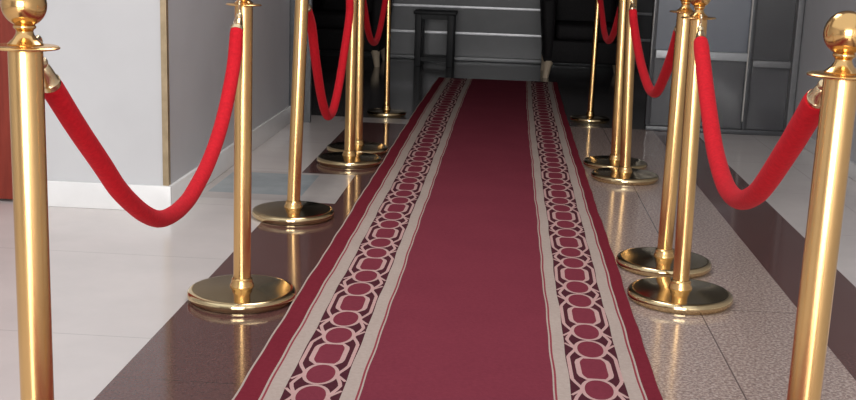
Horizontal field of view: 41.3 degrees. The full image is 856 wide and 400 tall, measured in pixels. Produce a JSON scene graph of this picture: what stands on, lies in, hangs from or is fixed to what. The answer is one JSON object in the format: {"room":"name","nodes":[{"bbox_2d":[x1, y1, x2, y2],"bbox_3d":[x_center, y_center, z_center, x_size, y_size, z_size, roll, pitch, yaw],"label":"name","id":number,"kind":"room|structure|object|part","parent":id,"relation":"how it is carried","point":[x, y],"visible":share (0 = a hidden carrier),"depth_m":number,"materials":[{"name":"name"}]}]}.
{"room":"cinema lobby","nodes":[
{"label":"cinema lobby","id":0,"kind":"room"},
{"bbox_2d":[34,0,289,184],"bbox_3d":[-1.130,-1.639,5.313,0.515,2.900,2.435,3,12,4],"label":"wall","id":1,"kind":"structure","parent":0,"point":[108,59],"depth_m":4.38,"materials":[{"name":"white paint"}]},
{"bbox_2d":[0,8,15,198],"bbox_3d":[-1.976,-1.063,4.269,0.915,2.140,0.115,3,12,4],"label":"door","id":2,"kind":"structure","parent":1,"relation":"in","point":[7,32],"depth_m":4.41,"materials":[{"name":"red wood"}]},
{"bbox_2d":[160,0,170,185],"bbox_3d":[-0.966,-1.425,4.106,0.023,2.798,0.026,3,12,4],"label":"trim","id":3,"kind":"structure","parent":1,"relation":"attached to","point":[164,33],"depth_m":4.31,"materials":[{"name":"beige wood"}]},
{"bbox_2d":[47,106,290,209],"bbox_3d":[-1.170,-0.270,5.596,0.530,0.102,2.450,3,12,4],"label":"baseboard","id":4,"kind":"structure","parent":1,"relation":"attached to","point":[76,194],"depth_m":4.41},
{"bbox_2d":[289,0,312,122],"bbox_3d":[-0.767,-1.772,6.550,0.212,2.660,0.075,3,12,4],"label":"door","id":5,"kind":"structure","parent":1,"relation":"in","point":[308,78],"depth_m":6.75,"materials":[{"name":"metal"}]},
{"bbox_3d":[-0.762,-1.766,6.548,0.140,2.550,0.010,3,12,4],"label":"pane","id":6,"kind":"part","parent":5,"relation":"part of","materials":[{"name":"gold metal"}]},
{"bbox_3d":[-0.767,-1.772,6.550,0.212,2.660,0.075,3,12,4],"label":"frame","id":7,"kind":"part","parent":5,"relation":"part of","materials":[{"name":"metal"}]},
{"bbox_2d":[0,56,855,399],"bbox_3d":[-0.232,0.097,4.293,8.000,0.001,14.300,3,12,4],"label":"floor","id":8,"kind":"structure","parent":0,"point":[125,325],"depth_m":3.77,"materials":[{"name":"white tile"}]},
{"bbox_2d":[0,0,60,399],"bbox_3d":[-0.615,0.140,1.759,0.318,0.940,0.318,3,12,4],"label":"stanchion","id":9,"kind":"object","parent":8,"relation":"on","point":[25,56],"visible":1,"depth_m":1.71,"materials":[{"name":"gold metal"}]},
{"bbox_3d":[-0.596,-0.227,1.679,0.100,0.008,0.100,3,12,4],"label":"rope plate","id":10,"kind":"part","parent":9,"relation":"part of","materials":[{"name":"gold metal"}]},
{"bbox_2d":[36,0,243,227],"bbox_3d":[-0.562,-0.173,2.469,0.038,0.465,1.453,3,12,3],"label":"rope","id":11,"kind":"object","parent":9,"relation":"hanging from","point":[57,96],"visible":0.94,"depth_m":2.27,"materials":[{"name":"red fabric"}]},
{"bbox_2d":[187,0,295,313],"bbox_3d":[-0.533,-0.174,3.247,0.318,0.950,0.318,3,12,4],"label":"stanchion","id":12,"kind":"object","parent":8,"relation":"on","point":[241,292],"visible":0.98,"depth_m":3.25,"materials":[{"name":"gold metal"}]},
{"bbox_3d":[-0.514,-0.546,3.166,0.100,0.008,0.100,3,12,4],"label":"rope plate","id":13,"kind":"part","parent":12,"relation":"part of","materials":[{"name":"gold metal"}]},
{"bbox_2d":[252,0,333,225],"bbox_3d":[-0.506,-0.400,4.294,0.318,0.950,0.318,3,12,4],"label":"stanchion","id":14,"kind":"object","parent":8,"relation":"on","point":[293,211],"visible":1,"depth_m":4.29,"materials":[{"name":"gold metal"}]},
{"bbox_2d":[317,0,381,168],"bbox_3d":[-0.369,-0.645,5.447,0.318,0.950,0.318,3,12,4],"label":"stanchion","id":15,"kind":"object","parent":8,"relation":"on","point":[349,158],"visible":1,"depth_m":5.45,"materials":[{"name":"gold metal"}]},
{"bbox_2d":[307,0,353,119],"bbox_3d":[-0.420,-0.626,4.847,0.038,0.576,1.115,3,12,5],"label":"rope","id":16,"kind":"object","parent":15,"relation":"hanging from","point":[327,113],"visible":0.91,"depth_m":4.84,"materials":[{"name":"red fabric"}]},
{"bbox_2d":[312,0,392,66],"bbox_3d":[-0.755,-1.743,10.528,0.800,0.920,0.805,3,12,4],"label":"armchair","id":17,"kind":"object","parent":8,"relation":"on","point":[329,15],"visible":0.4,"depth_m":10.20,"materials":[{"name":"black leather"}]},
{"bbox_3d":[-1.093,-1.716,10.551,0.125,0.525,0.780,3,12,4],"label":"armrest","id":18,"kind":"part","parent":17,"relation":"part of","materials":[{"name":"black leather"}]},
{"bbox_2d":[313,9,370,29],"bbox_3d":[-0.762,-1.668,10.463,0.530,0.139,0.645,3,12,4],"label":"seat cushion","id":19,"kind":"object","parent":17,"relation":"on","point":[325,19],"depth_m":10.16,"materials":[{"name":"black leather"}]},
{"bbox_3d":[-0.728,-1.953,10.792,0.560,0.620,0.200,3,12,4],"label":"backrest","id":20,"kind":"part","parent":17,"relation":"part of","materials":[{"name":"black leather"}]},
{"bbox_3d":[-0.764,-1.516,10.555,0.720,0.195,0.730,3,12,4],"label":"seat frame","id":21,"kind":"part","parent":17,"relation":"part of","materials":[{"name":"black leather"}]},
{"bbox_3d":[-0.479,-1.279,10.251,0.092,0.150,0.092,3,12,4],"label":"leg","id":22,"kind":"part","parent":17,"relation":"part of","materials":[{"name":"beige wood"}]},
{"bbox_3d":[-0.420,-1.684,10.508,0.125,0.525,0.780,3,12,4],"label":"armrest","id":23,"kind":"part","parent":17,"relation":"part of","materials":[{"name":"black leather"}]},
{"bbox_3d":[-0.431,-1.417,10.895,0.092,0.150,0.092,3,12,4],"label":"leg","id":24,"kind":"part","parent":17,"relation":"part of","materials":[{"name":"beige wood"}]},
{"bbox_2d":[327,0,387,155],"bbox_3d":[-0.349,-0.715,5.771,0.318,0.950,0.318,3,12,4],"label":"stanchion","id":25,"kind":"object","parent":8,"relation":"on","point":[375,148],"visible":0.71,"depth_m":5.78,"materials":[{"name":"gold metal"}]},
{"bbox_2d":[364,0,387,45],"bbox_3d":[-0.298,-1.060,6.403,0.037,0.378,1.314,3,12,4],"label":"rope","id":26,"kind":"object","parent":25,"relation":"hanging from","point":[373,41],"visible":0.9,"depth_m":6.46,"materials":[{"name":"red fabric"}]},
{"bbox_2d":[367,0,405,117],"bbox_3d":[-0.249,-1.004,7.121,0.252,0.950,0.252,3,12,4],"label":"stanchion","id":27,"kind":"object","parent":8,"relation":"on","point":[386,111],"visible":1,"depth_m":7.13,"materials":[{"name":"gold metal"}]},
{"bbox_2d":[414,9,457,67],"bbox_3d":[0.067,-1.505,10.541,0.390,0.505,0.360,3,12,4],"label":"side table","id":28,"kind":"object","parent":8,"relation":"on","point":[421,15],"visible":1,"depth_m":10.38,"materials":[{"name":"black wood"}]},
{"bbox_3d":[-0.091,-1.467,10.412,0.060,0.475,0.060,3,12,4],"label":"leg","id":29,"kind":"part","parent":28,"relation":"part of","materials":[{"name":"black wood"}]},
{"bbox_3d":[-0.070,-1.528,10.695,0.060,0.475,0.060,3,12,4],"label":"leg","id":30,"kind":"part","parent":28,"relation":"part of","materials":[{"name":"black wood"}]},
{"bbox_3d":[0.204,-1.453,10.394,0.060,0.475,0.060,3,12,4],"label":"leg","id":31,"kind":"part","parent":28,"relation":"part of","materials":[{"name":"black wood"}]},
{"bbox_3d":[0.225,-1.514,10.677,0.060,0.475,0.060,3,12,4],"label":"leg","id":32,"kind":"part","parent":28,"relation":"part of","materials":[{"name":"black wood"}]},
{"bbox_2d":[232,77,662,399],"bbox_3d":[0.196,0.052,4.539,1.026,0.010,10.064,3,12,4],"label":"carpet runner","id":33,"kind":"object","parent":8,"relation":"on","point":[477,261],"visible":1,"depth_m":3.56,"materials":[{"name":"red carpet"}]},
{"bbox_2d":[540,0,618,77],"bbox_3d":[1.389,-1.563,10.039,0.800,0.920,0.805,3,12,4],"label":"armchair","id":34,"kind":"object","parent":8,"relation":"on","point":[566,25],"visible":0.56,"depth_m":9.72,"materials":[{"name":"black leather"}]},
{"bbox_3d":[1.085,-1.268,10.445,0.092,0.150,0.092,3,12,4],"label":"leg","id":35,"kind":"part","parent":34,"relation":"part of","materials":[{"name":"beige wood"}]},
{"bbox_3d":[1.038,-1.130,9.801,0.092,0.150,0.092,3,12,4],"label":"leg","id":36,"kind":"part","parent":34,"relation":"part of","materials":[{"name":"beige wood"}]},
{"bbox_3d":[1.051,-1.537,10.062,0.125,0.525,0.780,3,12,4],"label":"armrest","id":37,"kind":"part","parent":34,"relation":"part of","materials":[{"name":"black leather"}]},
{"bbox_3d":[1.380,-1.337,10.065,0.720,0.195,0.730,3,12,4],"label":"seat frame","id":38,"kind":"part","parent":34,"relation":"part of","materials":[{"name":"black leather"}]},
{"bbox_2d":[555,20,616,41],"bbox_3d":[1.382,-1.489,9.973,0.530,0.139,0.645,3,12,4],"label":"seat cushion","id":39,"kind":"object","parent":34,"relation":"on","point":[565,30],"depth_m":9.67,"materials":[{"name":"black leather"}]},
{"bbox_3d":[1.416,-1.773,10.302,0.560,0.620,0.200,3,12,4],"label":"backrest","id":40,"kind":"part","parent":34,"relation":"part of","materials":[{"name":"black leather"}]},
{"bbox_3d":[1.724,-1.504,10.019,0.125,0.525,0.780,3,12,4],"label":"armrest","id":41,"kind":"part","parent":34,"relation":"part of","materials":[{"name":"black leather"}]},
{"bbox_2d":[570,0,609,123],"bbox_3d":[1.051,-0.969,7.164,0.252,0.950,0.252,3,12,4],"label":"stanchion","id":42,"kind":"object","parent":8,"relation":"on","point":[589,117],"visible":1,"depth_m":7.17,"materials":[{"name":"gold metal"}]},
{"bbox_2d":[583,0,647,169],"bbox_3d":[0.955,-0.631,5.592,0.318,0.950,0.318,3,12,4],"label":"stanchion","id":43,"kind":"object","parent":8,"relation":"on","point":[612,160],"visible":0.78,"depth_m":5.60,"materials":[{"name":"gold metal"}]},
{"bbox_2d":[598,0,617,43],"bbox_3d":[1.007,-1.034,6.328,0.036,0.312,1.540,3,12,4],"label":"rope","id":44,"kind":"object","parent":43,"relation":"hanging from","point":[609,39],"visible":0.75,"depth_m":6.46,"materials":[{"name":"red fabric"}]},
{"bbox_2d":[591,0,658,185],"bbox_3d":[0.946,-0.562,5.270,0.318,0.950,0.318,3,12,4],"label":"stanchion","id":45,"kind":"object","parent":8,"relation":"on","point":[624,174],"visible":1,"depth_m":5.27,"materials":[{"name":"gold metal"}]},
{"bbox_2d":[616,0,711,278],"bbox_3d":[0.814,-0.237,3.749,0.318,0.950,0.318,3,12,4],"label":"stanchion","id":46,"kind":"object","parent":8,"relation":"on","point":[658,261],"visible":0.84,"depth_m":3.75,"materials":[{"name":"gold metal"}]},
{"bbox_2d":[629,0,675,97],"bbox_3d":[0.882,-0.602,4.466,0.049,0.376,1.490,3,12,3],"label":"rope","id":47,"kind":"object","parent":46,"relation":"hanging from","point":[655,91],"visible":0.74,"depth_m":4.60,"materials":[{"name":"red fabric"}]},
{"bbox_3d":[0.831,-0.609,3.668,0.100,0.008,0.100,3,12,4],"label":"rope plate","id":48,"kind":"part","parent":46,"relation":"part of","materials":[{"name":"gold metal"}]},
{"bbox_2d":[627,0,732,314],"bbox_3d":[0.787,-0.158,3.379,0.318,0.950,0.318,3,12,4],"label":"stanchion","id":49,"kind":"object","parent":8,"relation":"on","point":[677,294],"visible":0.98,"depth_m":3.38,"materials":[{"name":"gold metal"}]},
{"bbox_3d":[0.787,-0.530,3.299,0.100,0.008,0.100,2,12,4],"label":"rope plate","id":50,"kind":"part","parent":49,"relation":"part of","materials":[{"name":"gold metal"}]},
{"bbox_2d":[694,14,832,209],"bbox_3d":[0.692,-0.180,2.524,0.044,0.391,1.602,3,12,6],"label":"rope","id":51,"kind":"object","parent":49,"relation":"hanging from","point":[803,123],"visible":0.83,"depth_m":2.32,"materials":[{"name":"red fabric"}]},
{"bbox_2d":[787,10,855,399],"bbox_3d":[0.592,0.183,1.752,0.318,0.940,0.318,3,12,4],"label":"stanchion","id":52,"kind":"object","parent":8,"relation":"on","point":[837,112],"visible":1,"depth_m":1.70,"materials":[{"name":"gold metal"}]},
{"bbox_3d":[0.610,-0.184,1.672,0.100,0.008,0.100,3,12,4],"label":"rope plate","id":53,"kind":"part","parent":52,"relation":"part of","materials":[{"name":"gold metal"}]},
{"bbox_2d":[320,0,652,63],"bbox_3d":[0.327,-2.797,10.886,8.000,2.900,0.150,3,12,4],"label":"wall","id":54,"kind":"structure","parent":0,"point":[467,20],"depth_m":11.04,"materials":[{"name":"grey paint"}]},
{"bbox_2d":[320,51,648,68],"bbox_3d":[0.273,-1.384,11.101,8.000,0.045,0.030,3,12,4],"label":"baseboard","id":55,"kind":"structure","parent":54,"relation":"attached to","point":[322,53],"depth_m":11.07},
{"bbox_2d":[391,3,651,41],"bbox_3d":[0.797,-2.091,10.916,6.400,1.028,0.020,3,12,4],"label":"trim","id":56,"kind":"structure","parent":54,"relation":"attached to","point":[393,4],"depth_m":11.01,"materials":[{"name":"silver metal"}]},
{"bbox_2d":[793,0,855,162],"bbox_3d":[2.178,-1.349,4.497,0.158,2.900,4.450,3,12,4],"label":"wall","id":57,"kind":"structure","parent":0,"point":[814,54],"depth_m":6.45,"materials":[{"name":"grey paint"}]},
{"bbox_2d":[644,0,804,135],"bbox_3d":[1.833,-1.689,6.670,0.915,2.620,0.120,3,12,4],"label":"door","id":58,"kind":"structure","parent":57,"relation":"in","point":[754,45],"depth_m":6.85,"materials":[{"name":"grey glass"}]},
{"bbox_3d":[1.395,-1.722,6.731,0.030,2.570,0.050,3,12,4],"label":"post","id":59,"kind":"part","parent":58,"relation":"part of","materials":[{"name":"metal"}]},
{"bbox_3d":[1.650,-0.652,6.928,0.557,0.413,0.015,3,12,4],"label":"pane","id":60,"kind":"part","parent":58,"relation":"part of","materials":[{"name":"grey glass"}]},
{"bbox_3d":[1.693,-1.907,6.657,0.557,2.057,0.015,3,12,4],"label":"pane","id":61,"kind":"part","parent":58,"relation":"part of","materials":[{"name":"grey glass"}]},
{"bbox_3d":[2.063,-0.617,6.905,0.225,0.382,0.015,3,12,4],"label":"pane","id":62,"kind":"part","parent":58,"relation":"part of","materials":[{"name":"grey glass"}]},
{"bbox_3d":[2.105,-1.867,6.635,0.225,2.098,0.015,3,12,4],"label":"pane","id":63,"kind":"part","parent":58,"relation":"part of","materials":[{"name":"grey glass"}]},
{"bbox_3d":[2.227,-1.660,6.647,0.035,2.600,0.120,3,12,4],"label":"post","id":64,"kind":"part","parent":58,"relation":"part of","materials":[{"name":"grey metal"}]},
{"bbox_2d":[804,136,855,180],"bbox_3d":[2.036,0.038,4.743,0.024,0.075,4.330,3,12,4],"label":"baseboard","id":65,"kind":"structure","parent":57,"relation":"attached to","point":[810,146],"depth_m":5.67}
]}

